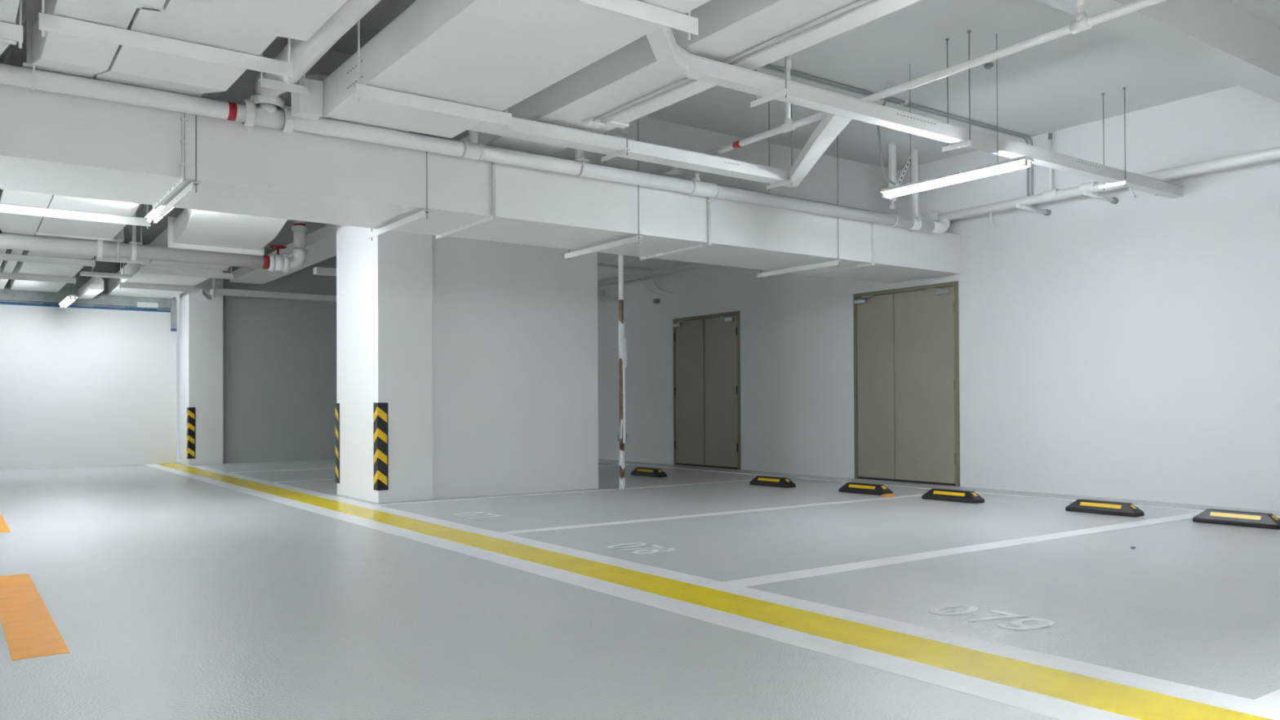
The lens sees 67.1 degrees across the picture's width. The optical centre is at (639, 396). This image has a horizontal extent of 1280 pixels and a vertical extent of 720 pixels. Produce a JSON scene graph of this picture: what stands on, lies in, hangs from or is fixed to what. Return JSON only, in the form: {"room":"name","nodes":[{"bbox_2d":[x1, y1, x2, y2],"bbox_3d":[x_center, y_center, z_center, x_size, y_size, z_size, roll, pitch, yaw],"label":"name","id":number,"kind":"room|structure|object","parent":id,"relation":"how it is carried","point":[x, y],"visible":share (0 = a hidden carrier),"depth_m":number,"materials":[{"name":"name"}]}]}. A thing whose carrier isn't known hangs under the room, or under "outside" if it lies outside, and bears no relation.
{"room":"parking garage","nodes":[
{"label":"parking garage","id":0,"kind":"room"},
{"bbox_2d":[0,304,176,469],"bbox_3d":[-12.050,-0.141,12.453,11.070,2.430,0.300,0,-1,-36],"label":"wall","id":1,"kind":"structure","parent":0,"point":[79,387],"depth_m":14.82,"materials":[{"name":"white paint"}]},
{"bbox_2d":[0,301,170,312],"bbox_3d":[-12.004,-1.383,12.333,11.000,0.051,0.034,0,-1,-36],"label":"trim","id":2,"kind":"structure","parent":1,"relation":"attached to","point":[1,302],"depth_m":14.86,"materials":[{"name":"metal"}]},
{"bbox_2d":[0,240,175,310],"bbox_3d":[-12.060,-1.891,12.471,11.070,1.070,0.295,0,-1,-36],"label":"trim","id":3,"kind":"structure","parent":1,"relation":"attached to","point":[6,295],"depth_m":14.87,"materials":[{"name":"metal"}]},
{"bbox_2d":[137,302,158,307],"bbox_3d":[-7.822,-1.451,15.338,0.300,0.080,0.016,0,-1,-36],"label":"sign","id":4,"kind":"object","parent":1,"relation":"attached to","point":[144,304],"depth_m":15.33,"materials":[{"name":"white paint"}]},
{"bbox_2d":[170,298,177,331],"bbox_3d":[-7.498,-1.306,15.528,0.077,0.510,0.074,0,-1,-36],"label":"trim","id":5,"kind":"structure","parent":1,"relation":"attached to","point":[173,301],"depth_m":15.51,"materials":[{"name":"metal"}]},
{"bbox_2d":[222,248,337,463],"bbox_3d":[-4.785,-0.667,17.345,5.325,3.500,0.900,0,-1,-36],"label":"wall","id":6,"kind":"structure","parent":0,"point":[280,391],"depth_m":15.95,"materials":[{"name":"grey paint"}]},
{"bbox_2d":[229,223,336,284],"bbox_3d":[-4.456,-1.891,12.785,0.560,0.140,6.100,0,-1,-36],"label":"air duct","id":7,"kind":"object","parent":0,"point":[320,244],"visible":0.48,"depth_m":12.60,"materials":[{"name":"grey metal"}]},
{"bbox_2d":[432,235,598,499],"bbox_3d":[-1.308,-0.752,9.999,1.935,3.500,0.220,0,-1,-36],"label":"wall","id":8,"kind":"structure","parent":0,"point":[515,396],"depth_m":9.86,"materials":[{"name":"white paint"}]},
{"bbox_2d":[0,458,1279,719],"bbox_3d":[-2.214,1.049,4.125,17.250,0.200,25.300,0,-1,-36],"label":"floor","id":9,"kind":"structure","parent":0,"point":[170,596],"depth_m":4.53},
{"bbox_2d":[0,513,10,532],"bbox_3d":[-5.263,0.997,7.838,0.160,0.001,2.110,0,-1,-36],"label":"floor marking","id":10,"kind":"object","parent":9,"relation":"on","point":[3,526],"visible":1,"depth_m":7.37,"materials":[{"name":"paint"}]},
{"bbox_2d":[0,573,70,660],"bbox_3d":[-2.785,0.953,4.351,0.180,0.001,2.105,0,-1,-36],"label":"floor marking","id":11,"kind":"object","parent":9,"relation":"on","point":[30,631],"visible":1,"depth_m":4.05,"materials":[{"name":"paint"}]},
{"bbox_2d":[179,271,222,465],"bbox_3d":[-7.031,-0.673,15.473,0.507,3.499,0.699,0,-1,-36],"label":"concrete pillar","id":12,"kind":"structure","parent":9,"relation":"on","point":[201,322],"depth_m":15.21,"materials":[{"name":"white paint"}]},
{"bbox_2d":[186,407,195,458],"bbox_3d":[-7.016,0.573,15.089,0.105,0.800,0.105,0,-1,-36],"label":"guard","id":13,"kind":"object","parent":12,"relation":"attached to","point":[190,411],"visible":1,"depth_m":15.05,"materials":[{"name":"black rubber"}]},
{"bbox_2d":[336,224,433,503],"bbox_3d":[-2.555,-0.749,9.603,0.547,3.499,1.160,0,-1,-36],"label":"concrete pillar","id":14,"kind":"structure","parent":9,"relation":"on","point":[384,283],"depth_m":9.20,"materials":[{"name":"white paint"}]},
{"bbox_2d":[335,403,339,483],"bbox_3d":[-3.052,0.478,9.892,0.105,0.815,0.105,0,-1,-36],"label":"guard","id":15,"kind":"object","parent":14,"relation":"attached to","point":[337,405],"visible":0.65,"depth_m":9.85,"materials":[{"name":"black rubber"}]},
{"bbox_2d":[373,402,388,490],"bbox_3d":[-2.421,0.467,9.021,0.105,0.815,0.105,0,-1,-36],"label":"guard","id":16,"kind":"object","parent":14,"relation":"attached to","point":[380,424],"visible":1,"depth_m":8.98,"materials":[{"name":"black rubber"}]},
{"bbox_2d":[452,511,504,518],"bbox_3d":[-1.346,0.978,7.950,0.295,0.002,0.426,0,-1,-36],"label":"bay number","id":17,"kind":"object","parent":9,"relation":"on","point":[495,515],"visible":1,"depth_m":7.97,"materials":[{"name":"paint"}]},
{"bbox_2d":[375,477,791,505],"bbox_3d":[-0.293,0.996,10.328,5.207,0.001,0.100,0,-1,-36],"label":"parking line","id":18,"kind":"object","parent":9,"relation":"on","point":[788,477],"visible":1,"depth_m":9.88,"materials":[{"name":"white paint"}]},
{"bbox_2d":[617,254,626,490],"bbox_3d":[-0.196,-0.740,10.272,0.103,3.526,0.072,0,-1,-36],"label":"steel pole","id":19,"kind":"object","parent":9,"relation":"on","point":[622,354],"visible":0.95,"depth_m":10.24,"materials":[{"name":"white metal"}]},
{"bbox_2d":[606,542,675,554],"bbox_3d":[0.001,0.954,6.067,0.318,0.002,0.417,0,-1,-36],"label":"bay number","id":20,"kind":"object","parent":9,"relation":"on","point":[656,550],"visible":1,"depth_m":6.06,"materials":[{"name":"paint"}]},
{"bbox_2d":[143,463,1139,719],"bbox_3d":[-0.589,0.952,5.361,0.176,0.001,24.598,0,-1,-36],"label":"white edge line","id":21,"kind":"object","parent":9,"relation":"on","point":[1055,708],"visible":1,"depth_m":3.80,"materials":[{"name":"paint"}]},
{"bbox_2d":[631,466,666,477],"bbox_3d":[0.109,0.960,12.286,0.150,0.100,0.580,0,-1,-36],"label":"wheel stop","id":22,"kind":"object","parent":9,"relation":"on","point":[641,471],"visible":1,"depth_m":12.19,"materials":[{"name":"black rubber"}]},
{"bbox_2d":[500,493,924,533],"bbox_3d":[1.142,0.970,8.343,5.207,0.001,0.120,0,-1,-36],"label":"divider","id":23,"kind":"object","parent":9,"relation":"on","point":[918,495],"visible":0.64,"depth_m":7.85,"materials":[{"name":"white paint"}]},
{"bbox_2d":[155,463,1272,719],"bbox_3d":[-0.397,0.952,5.501,0.297,0.002,24.598,0,-1,-36],"label":"lane line","id":24,"kind":"object","parent":9,"relation":"on","point":[1106,695],"visible":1,"depth_m":3.79,"materials":[{"name":"paint"}]},
{"bbox_2d":[186,465,1279,719],"bbox_3d":[-0.004,0.949,5.348,0.159,0.001,23.890,0,-1,-36],"label":"white edge line","id":25,"kind":"object","parent":9,"relation":"on","point":[1256,708],"visible":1,"depth_m":3.88,"materials":[{"name":"paint"}]},
{"bbox_2d":[749,475,795,488],"bbox_3d":[1.461,0.939,10.672,0.150,0.100,0.580,0,-1,-36],"label":"wheel stop","id":26,"kind":"object","parent":9,"relation":"on","point":[778,482],"visible":1,"depth_m":10.58,"materials":[{"name":"black rubber"}]},
{"bbox_2d":[838,482,893,495],"bbox_3d":[2.267,0.926,9.712,0.150,0.100,0.580,0,-1,-36],"label":"wheel stop","id":27,"kind":"object","parent":9,"relation":"on","point":[851,487],"visible":0.94,"depth_m":9.64,"materials":[{"name":"black rubber"}]},
{"bbox_2d":[598,461,1279,517],"bbox_3d":[2.970,0.980,10.344,0.100,0.001,19.300,0,-1,-36],"label":"bay end line","id":28,"kind":"object","parent":9,"relation":"on","point":[598,461],"visible":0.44,"depth_m":10.44,"materials":[{"name":"paint"}]},
{"bbox_2d":[921,488,984,503],"bbox_3d":[2.896,0.916,8.945,0.150,0.100,0.580,0,-1,-36],"label":"wheel stop","id":29,"kind":"object","parent":9,"relation":"on","point":[938,494],"visible":1,"depth_m":8.87,"materials":[{"name":"black rubber"}]},
{"bbox_2d":[724,511,1201,586],"bbox_3d":[2.575,0.945,6.362,5.207,0.001,0.160,0,-1,-36],"label":"parking line","id":30,"kind":"object","parent":9,"relation":"on","point":[887,561],"visible":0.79,"depth_m":5.81,"materials":[{"name":"white paint"}]},
{"bbox_2d":[928,604,1054,630],"bbox_3d":[1.470,0.928,4.067,0.278,0.002,0.503,0,-1,-36],"label":"bay number","id":31,"kind":"object","parent":9,"relation":"on","point":[1018,622],"visible":1,"depth_m":4.04,"materials":[{"name":"paint"}]},
{"bbox_2d":[1065,498,1144,516],"bbox_3d":[3.773,0.901,7.852,0.150,0.100,0.580,0,-1,-36],"label":"wheel stop","id":32,"kind":"object","parent":9,"relation":"on","point":[1082,505],"visible":1,"depth_m":7.78,"materials":[{"name":"black rubber"}]},
{"bbox_2d":[1192,508,1279,529],"bbox_3d":[4.385,0.891,7.073,0.150,0.100,0.580,0,-1,-36],"label":"wheel stop","id":33,"kind":"object","parent":9,"relation":"on","point":[1233,517],"visible":1,"depth_m":7.02,"materials":[{"name":"black rubber"}]},
{"bbox_2d":[1254,688,1279,705],"bbox_3d":[4.010,0.920,4.379,5.207,0.001,0.155,0,-1,-36],"label":"divider","id":34,"kind":"object","parent":9,"relation":"on","point":[1273,697],"visible":1,"depth_m":2.93,"materials":[{"name":"white paint"}]},
{"bbox_2d":[124,0,1279,249],"bbox_3d":[-2.232,-2.651,4.159,17.250,0.200,25.300,0,-1,-36],"label":"ceiling","id":35,"kind":"structure","parent":0,"point":[1059,83],"depth_m":7.71,"materials":[{"name":"paint"}]},
{"bbox_2d":[0,0,23,48],"bbox_3d":[-3.194,-2.070,4.165,0.903,0.948,0.050,0,-1,-36],"label":"hanger","id":36,"kind":"object","parent":35,"relation":"hanging from","point":[8,31],"visible":1,"depth_m":4.38,"materials":[{"name":"white paint"}]},
{"bbox_2d":[1,0,26,64],"bbox_3d":[-3.683,-2.179,5.697,0.349,0.699,0.050,-1,-1,37],"label":"pipe","id":37,"kind":"object","parent":35,"relation":"hanging from","point":[7,52],"visible":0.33,"depth_m":5.74,"materials":[{"name":"grey metal"}]},
{"bbox_2d":[22,0,44,90],"bbox_3d":[-3.382,-2.118,5.381,0.100,0.828,0.148,0,-1,-36],"label":"hanger","id":38,"kind":"object","parent":35,"relation":"hanging from","point":[33,6],"visible":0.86,"depth_m":5.35,"materials":[{"name":"white paint"}]},
{"bbox_2d":[0,266,75,284],"bbox_3d":[-7.923,-1.968,12.715,0.860,0.948,0.050,0,-1,-36],"label":"hanger","id":39,"kind":"object","parent":35,"relation":"hanging from","point":[2,276],"visible":0.68,"depth_m":12.68,"materials":[{"name":"white paint"}]},
{"bbox_2d":[0,248,95,268],"bbox_3d":[-6.890,-1.988,11.117,1.080,0.949,0.050,0,-1,-36],"label":"hanger","id":40,"kind":"object","parent":35,"relation":"hanging from","point":[11,257],"visible":0.69,"depth_m":11.12,"materials":[{"name":"white paint"}]},
{"bbox_2d":[0,0,19,266],"bbox_3d":[-3.375,-1.857,4.358,1.566,0.360,22.980,0,-1,-36],"label":"air duct","id":41,"kind":"object","parent":40,"relation":"on","point":[8,8],"visible":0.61,"depth_m":4.31,"materials":[{"name":"white metal"}]},
{"bbox_2d":[58,283,77,307],"bbox_3d":[-8.009,-1.865,13.516,0.122,1.140,1.250,0,-1,-36],"label":"strip light","id":42,"kind":"object","parent":35,"relation":"hanging from","point":[70,298],"visible":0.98,"depth_m":13.27,"materials":[{"name":"white paint"}]},
{"bbox_2d":[0,204,150,229],"bbox_3d":[-5.012,-2.021,8.589,1.180,0.948,0.050,0,-1,-36],"label":"hanger","id":43,"kind":"object","parent":35,"relation":"hanging from","point":[4,208],"visible":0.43,"depth_m":8.55,"materials":[{"name":"white paint"}]},
{"bbox_2d":[78,257,103,299],"bbox_3d":[-8.071,-1.962,14.182,0.180,0.933,1.400,0,-1,-36],"label":"trunk","id":44,"kind":"object","parent":35,"relation":"hanging from","point":[94,286],"visible":0.8,"depth_m":13.76,"materials":[{"name":"white paint"}]},
{"bbox_2d":[80,227,132,279],"bbox_3d":[-6.925,-2.000,12.530,0.580,0.898,0.180,0,-1,-36],"label":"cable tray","id":45,"kind":"object","parent":35,"relation":"hanging from","point":[82,273],"visible":0.94,"depth_m":12.48,"materials":[{"name":"white paint"}]},
{"bbox_2d":[80,271,132,279],"bbox_3d":[-6.923,-1.571,12.526,0.580,0.040,0.180,0,-1,-36],"label":"tray","id":46,"kind":"object","parent":45,"relation":"on","point":[82,273],"depth_m":12.48,"materials":[{"name":"white paint"}]},
{"bbox_2d":[110,228,124,259],"bbox_3d":[-5.523,-1.962,10.199,0.110,1.032,0.220,0,-1,-36],"label":"hanger","id":47,"kind":"object","parent":35,"relation":"hanging from","point":[118,238],"visible":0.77,"depth_m":10.18,"materials":[{"name":"white paint"}]},
{"bbox_2d":[0,220,307,272],"bbox_3d":[-8.451,-1.964,8.106,11.182,1.033,0.204,0,-1,-36],"label":"pipe","id":48,"kind":"object","parent":47,"relation":"hanging from","point":[283,263],"visible":0.96,"depth_m":10.41,"materials":[{"name":"white"}]},
{"bbox_2d":[95,204,149,264],"bbox_3d":[-6.030,-2.016,11.259,0.540,0.898,0.170,0,-1,-36],"label":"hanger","id":49,"kind":"object","parent":35,"relation":"hanging from","point":[106,259],"visible":0.41,"depth_m":11.24,"materials":[{"name":"white paint"}]},
{"bbox_2d":[95,255,149,264],"bbox_3d":[-6.028,-1.607,11.255,0.540,0.080,0.170,0,-1,-36],"label":"tray","id":50,"kind":"object","parent":49,"relation":"on","point":[106,259],"depth_m":11.21,"materials":[{"name":"white paint"}]},
{"bbox_2d":[128,211,140,247],"bbox_3d":[-5.405,-1.967,10.309,0.100,1.020,0.196,0,-1,-36],"label":"hanger","id":51,"kind":"object","parent":35,"relation":"hanging from","point":[133,227],"visible":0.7,"depth_m":10.29,"materials":[{"name":"white paint"}]},
{"bbox_2d":[144,205,173,222],"bbox_3d":[-3.938,-2.020,8.008,0.122,0.970,1.250,0,-1,-36],"label":"strip light","id":52,"kind":"object","parent":35,"relation":"hanging from","point":[153,214],"visible":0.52,"depth_m":8.30,"materials":[{"name":"white paint"}]},
{"bbox_2d":[119,262,199,293],"bbox_3d":[-6.837,-1.964,13.748,1.030,0.948,0.050,0,-1,-36],"label":"hanger","id":53,"kind":"object","parent":35,"relation":"hanging from","point":[122,285],"visible":0.72,"depth_m":13.71,"materials":[{"name":"white paint"}]},
{"bbox_2d":[38,0,293,82],"bbox_3d":[-2.220,-2.071,4.598,1.097,0.948,0.050,0,-1,-36],"label":"hanger","id":54,"kind":"object","parent":35,"relation":"hanging from","point":[47,22],"visible":1,"depth_m":4.54,"materials":[{"name":"white paint"}]},
{"bbox_2d":[0,0,165,288],"bbox_3d":[-2.749,-1.864,4.812,0.381,0.344,22.980,0,-1,-36],"label":"air duct","id":55,"kind":"object","parent":54,"relation":"on","point":[60,53],"visible":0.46,"depth_m":4.80,"materials":[{"name":"white metal"}]},
{"bbox_2d":[10,0,346,292],"bbox_3d":[-2.356,-1.856,5.096,0.741,0.360,22.980,0,-1,-36],"label":"air duct","id":56,"kind":"object","parent":54,"relation":"on","point":[244,26],"visible":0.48,"depth_m":4.81,"materials":[{"name":"white metal"}]},
{"bbox_2d":[158,114,199,220],"bbox_3d":[-3.048,-1.530,6.368,0.045,0.570,1.140,0,-1,-36],"label":"hanger","id":57,"kind":"object","parent":56,"relation":"hanging from","point":[193,184],"visible":0.78,"depth_m":6.09,"materials":[{"name":"white paint"}]},
{"bbox_2d":[139,264,233,280],"bbox_3d":[-5.698,-1.974,12.165,1.080,0.968,0.050,0,-1,-36],"label":"hanger","id":58,"kind":"object","parent":35,"relation":"hanging from","point":[143,269],"visible":0.74,"depth_m":12.13,"materials":[{"name":"white paint"}]},
{"bbox_2d":[193,278,336,302],"bbox_3d":[-4.393,-1.959,16.213,5.919,0.938,0.939,0,-1,-36],"label":"cable tray","id":59,"kind":"object","parent":35,"relation":"hanging from","point":[202,295],"visible":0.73,"depth_m":15.40,"materials":[{"name":"white paint"}]},
{"bbox_2d":[258,52,307,97],"bbox_3d":[-2.066,-2.148,5.596,0.265,0.778,0.045,0,-1,-36],"label":"hanger","id":60,"kind":"object","parent":35,"relation":"hanging from","point":[264,82],"visible":0.74,"depth_m":5.57,"materials":[{"name":"white paint"}]},
{"bbox_2d":[255,0,381,97],"bbox_3d":[1.177,-1.982,1.113,0.219,0.230,12.383,0,-1,-36],"label":"riser pipe","id":61,"kind":"object","parent":60,"relation":"hanging from","point":[304,55],"visible":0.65,"depth_m":5.03,"materials":[{"name":"white metal"}]},
{"bbox_2d":[366,133,431,240],"bbox_3d":[-1.829,-1.883,7.255,0.045,1.280,1.140,0,-1,-36],"label":"hanger","id":62,"kind":"object","parent":35,"relation":"hanging from","point":[421,214],"visible":0.72,"depth_m":7.05,"materials":[{"name":"white paint"}]},
{"bbox_2d":[352,20,511,129],"bbox_3d":[-1.165,-2.068,5.510,0.945,0.948,0.050,0,-1,-36],"label":"hanger","id":63,"kind":"object","parent":35,"relation":"hanging from","point":[363,91],"visible":0.84,"depth_m":5.44,"materials":[{"name":"white paint"}]},
{"bbox_2d":[0,0,897,215],"bbox_3d":[-3.889,-2.274,6.165,16.318,0.499,0.500,0,-1,-36],"label":"ceiling beam","id":64,"kind":"structure","parent":35,"relation":"attached to","point":[860,184],"depth_m":9.22,"materials":[{"name":"paint"}]},
{"bbox_2d":[458,0,919,155],"bbox_3d":[2.122,-2.074,3.166,0.575,0.275,14.600,0,-1,-36],"label":"air duct","id":65,"kind":"object","parent":64,"relation":"hanging from","point":[727,28],"visible":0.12,"depth_m":5.61,"materials":[{"name":"white metal"}]},
{"bbox_2d":[581,117,629,128],"bbox_3d":[-0.239,-1.878,6.664,0.300,0.036,0.160,0,-1,-36],"label":"junction box","id":66,"kind":"object","parent":65,"relation":"attached to","point":[589,122],"visible":0.94,"depth_m":6.62,"materials":[{"name":"white paint"}]},
{"bbox_2d":[594,0,882,122],"bbox_3d":[2.781,-1.937,2.332,0.071,0.025,10.480,0,-1,-36],"label":"conduit","id":67,"kind":"object","parent":65,"relation":"attached to","point":[860,2],"visible":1,"depth_m":5.25,"materials":[{"name":"white metal"}]},
{"bbox_2d":[573,149,589,177],"bbox_3d":[-0.474,-2.113,7.485,0.100,0.828,0.148,0,-1,-36],"label":"hanger","id":68,"kind":"object","parent":35,"relation":"hanging from","point":[579,154],"visible":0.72,"depth_m":7.46,"materials":[{"name":"white paint"}]},
{"bbox_2d":[0,62,950,233],"bbox_3d":[-3.350,-1.867,5.401,16.277,0.373,0.196,0,-1,-36],"label":"pipe","id":69,"kind":"object","parent":68,"relation":"hanging from","point":[261,110],"visible":0.97,"depth_m":6.56,"materials":[{"name":"white metal"}]},
{"bbox_2d":[564,118,642,260],"bbox_3d":[-0.338,-1.881,8.333,0.045,1.280,1.140,0,-1,-36],"label":"hanger","id":70,"kind":"object","parent":35,"relation":"hanging from","point":[636,238],"visible":0.78,"depth_m":8.16,"materials":[{"name":"white paint"}]},
{"bbox_2d":[0,83,960,283],"bbox_3d":[-3.548,-1.545,5.982,16.638,0.472,1.028,0,-1,-36],"label":"air duct","id":71,"kind":"object","parent":70,"relation":"hanging from","point":[51,143],"visible":0.94,"depth_m":6.91,"materials":[{"name":"white metal"}]},
{"bbox_2d":[600,126,631,163],"bbox_3d":[-0.178,-2.127,7.008,0.040,0.814,0.320,0,-1,-36],"label":"bracket","id":72,"kind":"object","parent":35,"relation":"hanging from","point":[623,151],"visible":0.34,"depth_m":6.94,"materials":[{"name":"white metal"}]},
{"bbox_2d":[467,112,851,187],"bbox_3d":[0.508,-1.818,6.595,3.129,0.091,1.630,0,-1,-36],"label":"cable tray","id":73,"kind":"object","parent":72,"relation":"on","point":[831,126],"visible":0.8,"depth_m":6.99,"materials":[{"name":"white paint"}]},
{"bbox_2d":[597,262,650,271],"bbox_3d":[-0.902,-2.160,13.520,2.580,0.619,0.042,0,-1,-36],"label":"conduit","id":74,"kind":"object","parent":35,"relation":"hanging from","point":[598,264],"visible":0.2,"depth_m":14.01,"materials":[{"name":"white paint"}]},
{"bbox_2d":[573,0,697,39],"bbox_3d":[-0.141,-2.086,4.103,0.955,0.948,0.050,0,-1,-36],"label":"hanger","id":75,"kind":"object","parent":35,"relation":"hanging from","point":[688,24],"visible":1,"depth_m":4.21,"materials":[{"name":"white paint"}]},
{"bbox_2d":[107,0,710,298],"bbox_3d":[-1.395,-1.837,5.793,1.169,0.394,22.993,0,-1,-35],"label":"air duct","id":76,"kind":"object","parent":75,"relation":"on","point":[495,55],"visible":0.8,"depth_m":5.07,"materials":[{"name":"white metal"}]},
{"bbox_2d":[750,56,790,109],"bbox_3d":[0.770,-2.143,5.731,0.040,0.814,0.300,0,-1,-36],"label":"bracket","id":77,"kind":"object","parent":35,"relation":"hanging from","point":[783,92],"visible":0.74,"depth_m":5.68,"materials":[{"name":"white metal"}]},
{"bbox_2d":[645,25,1183,198],"bbox_3d":[2.409,-1.827,6.623,6.229,0.091,0.547,0,-1,-36],"label":"cable tray","id":78,"kind":"object","parent":77,"relation":"on","point":[667,53],"visible":0.86,"depth_m":6.19,"materials":[{"name":"white paint"}]},
{"bbox_2d":[766,101,795,191],"bbox_3d":[1.157,-2.125,7.961,0.040,0.814,0.300,0,-1,-36],"label":"bracket","id":79,"kind":"object","parent":35,"relation":"hanging from","point":[788,181],"visible":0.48,"depth_m":7.93,"materials":[{"name":"white metal"}]},
{"bbox_2d":[756,136,841,279],"bbox_3d":[1.576,-1.878,9.717,0.045,1.280,1.140,0,-1,-36],"label":"hanger","id":80,"kind":"object","parent":35,"relation":"hanging from","point":[761,274],"visible":0.78,"depth_m":9.53,"materials":[{"name":"white paint"}]},
{"bbox_2d":[876,80,895,185],"bbox_3d":[1.965,-2.097,7.709,0.140,0.882,0.246,0,-1,15],"label":"conduit","id":81,"kind":"object","parent":35,"relation":"attached to","point":[890,84],"visible":0.71,"depth_m":7.64,"materials":[{"name":"white paint"}]},
{"bbox_2d":[888,142,897,226],"bbox_3d":[2.524,-2.108,9.653,0.072,0.829,0.132,0,-1,-36],"label":"support strut","id":82,"kind":"object","parent":35,"relation":"hanging from","point":[891,148],"visible":0.74,"depth_m":9.66,"materials":[{"name":"white paint"}]},
{"bbox_2d":[760,63,1033,195],"bbox_3d":[1.925,-2.250,8.065,4.667,0.569,0.105,0,-1,-36],"label":"conduit","id":83,"kind":"object","parent":35,"relation":"attached to","point":[900,103],"visible":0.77,"depth_m":8.38,"materials":[{"name":"grey metal"}]},
{"bbox_2d":[896,153,911,186],"bbox_3d":[2.695,-2.260,9.929,0.377,0.540,0.005,0,-1,-36],"label":"brace","id":84,"kind":"object","parent":35,"relation":"attached to","point":[908,162],"visible":0.62,"depth_m":9.95,"materials":[{"name":"white paint"}]},
{"bbox_2d":[653,0,1166,174],"bbox_3d":[1.567,-2.181,6.389,0.328,0.588,4.571,0,-1,-36],"label":"pipe","id":85,"kind":"object","parent":35,"relation":"hanging from","point":[1082,22],"visible":0.77,"depth_m":5.68,"materials":[{"name":"white metal"}]},
{"bbox_2d":[784,57,791,69],"bbox_3d":[1.053,-2.367,6.877,0.042,0.070,0.042,0,-1,-36],"label":"socket","id":86,"kind":"object","parent":85,"relation":"attached to","point":[788,60],"depth_m":6.86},
{"bbox_2d":[1075,12,1086,20],"bbox_3d":[2.332,-1.998,5.107,0.050,0.050,0.050,0,-1,-36],"label":"socket","id":87,"kind":"object","parent":85,"relation":"attached to","point":[1079,15],"depth_m":5.09,"materials":[{"name":"white plastic"}]},
{"bbox_2d":[910,148,924,230],"bbox_3d":[2.808,-2.107,9.858,0.100,0.828,0.148,0,-1,-36],"label":"hanger","id":88,"kind":"object","parent":35,"relation":"hanging from","point":[914,152],"visible":0.73,"depth_m":9.84,"materials":[{"name":"white paint"}]},
{"bbox_2d":[880,33,1034,199],"bbox_3d":[2.286,-2.052,7.082,0.122,0.985,1.245,0,-1,-36],"label":"strip light","id":89,"kind":"object","parent":35,"relation":"hanging from","point":[1024,162],"visible":1,"depth_m":6.98,"materials":[{"name":"white paint"}]},
{"bbox_2d":[942,30,973,152],"bbox_3d":[2.236,-2.141,6.810,0.040,0.814,0.230,0,-1,-36],"label":"bracket","id":90,"kind":"object","parent":35,"relation":"hanging from","point":[966,143],"visible":1,"depth_m":6.76,"materials":[{"name":"white metal"}]},
{"bbox_2d":[982,59,995,69],"bbox_3d":[2.652,-2.521,7.344,0.104,0.049,0.104,0,-1,-36],"label":"smoke detector","id":91,"kind":"object","parent":35,"relation":"attached to","point":[989,64],"visible":0.85,"depth_m":7.32,"materials":[{"name":"beige plastic"}]},
{"bbox_2d":[1098,87,1128,190],"bbox_3d":[3.938,-2.138,8.041,0.040,0.814,0.230,0,-1,-36],"label":"bracket","id":92,"kind":"object","parent":35,"relation":"hanging from","point":[1104,186],"visible":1,"depth_m":8.01,"materials":[{"name":"white metal"}]},
{"bbox_2d":[1038,0,1279,102],"bbox_3d":[-1.353,-2.394,2.659,16.318,0.348,0.245,0,-1,-36],"label":"ceiling beam","id":93,"kind":"structure","parent":35,"relation":"attached to","point":[1223,39],"depth_m":6.17,"materials":[{"name":"paint"}]},
{"bbox_2d":[597,160,1279,511],"bbox_3d":[4.644,-0.790,9.108,0.300,3.500,25.300,0,-1,-36],"label":"wall","id":94,"kind":"structure","parent":0,"point":[1129,348],"depth_m":9.52,"materials":[{"name":"white paint"}]},
{"bbox_2d":[313,266,603,295],"bbox_3d":[-2.567,-1.728,14.704,4.730,0.091,0.158,0,-1,-36],"label":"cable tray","id":95,"kind":"object","parent":94,"relation":"attached to","point":[317,270],"visible":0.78,"depth_m":13.36,"materials":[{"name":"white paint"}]},
{"bbox_2d":[597,295,617,301],"bbox_3d":[-1.619,-1.589,14.894,3.030,0.066,0.128,0,-1,-36],"label":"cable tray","id":96,"kind":"object","parent":94,"relation":"attached to","point":[604,298],"visible":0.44,"depth_m":15.62,"materials":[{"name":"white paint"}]},
{"bbox_2d":[672,311,740,470],"bbox_3d":[0.898,-0.075,13.913,0.136,2.196,1.486,0,-1,-36],"label":"door","id":97,"kind":"structure","parent":94,"relation":"in","point":[707,348],"depth_m":13.90,"materials":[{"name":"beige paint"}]},
{"bbox_2d":[853,280,959,486],"bbox_3d":[2.978,-0.129,11.037,0.136,2.230,1.479,0,-1,-36],"label":"door","id":98,"kind":"structure","parent":94,"relation":"in","point":[907,421],"depth_m":11.02,"materials":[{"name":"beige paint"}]},
{"bbox_2d":[597,85,1279,286],"bbox_3d":[4.645,-2.245,8.573,0.330,0.600,24.400,0,-1,-36],"label":"ceiling beam","id":99,"kind":"structure","parent":94,"relation":"attached to","point":[1237,120],"depth_m":8.69,"materials":[{"name":"white paint"}]},
{"bbox_2d":[1015,203,1051,215],"bbox_3d":[3.862,-1.833,9.482,0.530,0.061,0.059,0,-1,-36],"label":"wall bracket","id":100,"kind":"object","parent":94,"relation":"attached to","point":[1046,212],"visible":1,"depth_m":9.47,"materials":[{"name":"white metal"}]},
{"bbox_2d":[1083,190,1118,204],"bbox_3d":[4.261,-1.841,8.931,0.530,0.061,0.059,0,-1,-36],"label":"wall bracket","id":101,"kind":"object","parent":94,"relation":"attached to","point":[1113,200],"visible":1,"depth_m":8.91,"materials":[{"name":"white metal"}]},
{"bbox_2d":[597,133,1279,286],"bbox_3d":[5.167,-2.192,7.407,0.099,0.652,19.900,0,-1,-36],"label":"pipe","id":102,"kind":"object","parent":101,"relation":"on","point":[1051,194],"visible":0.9,"depth_m":9.09,"materials":[{"name":"grey metal"}]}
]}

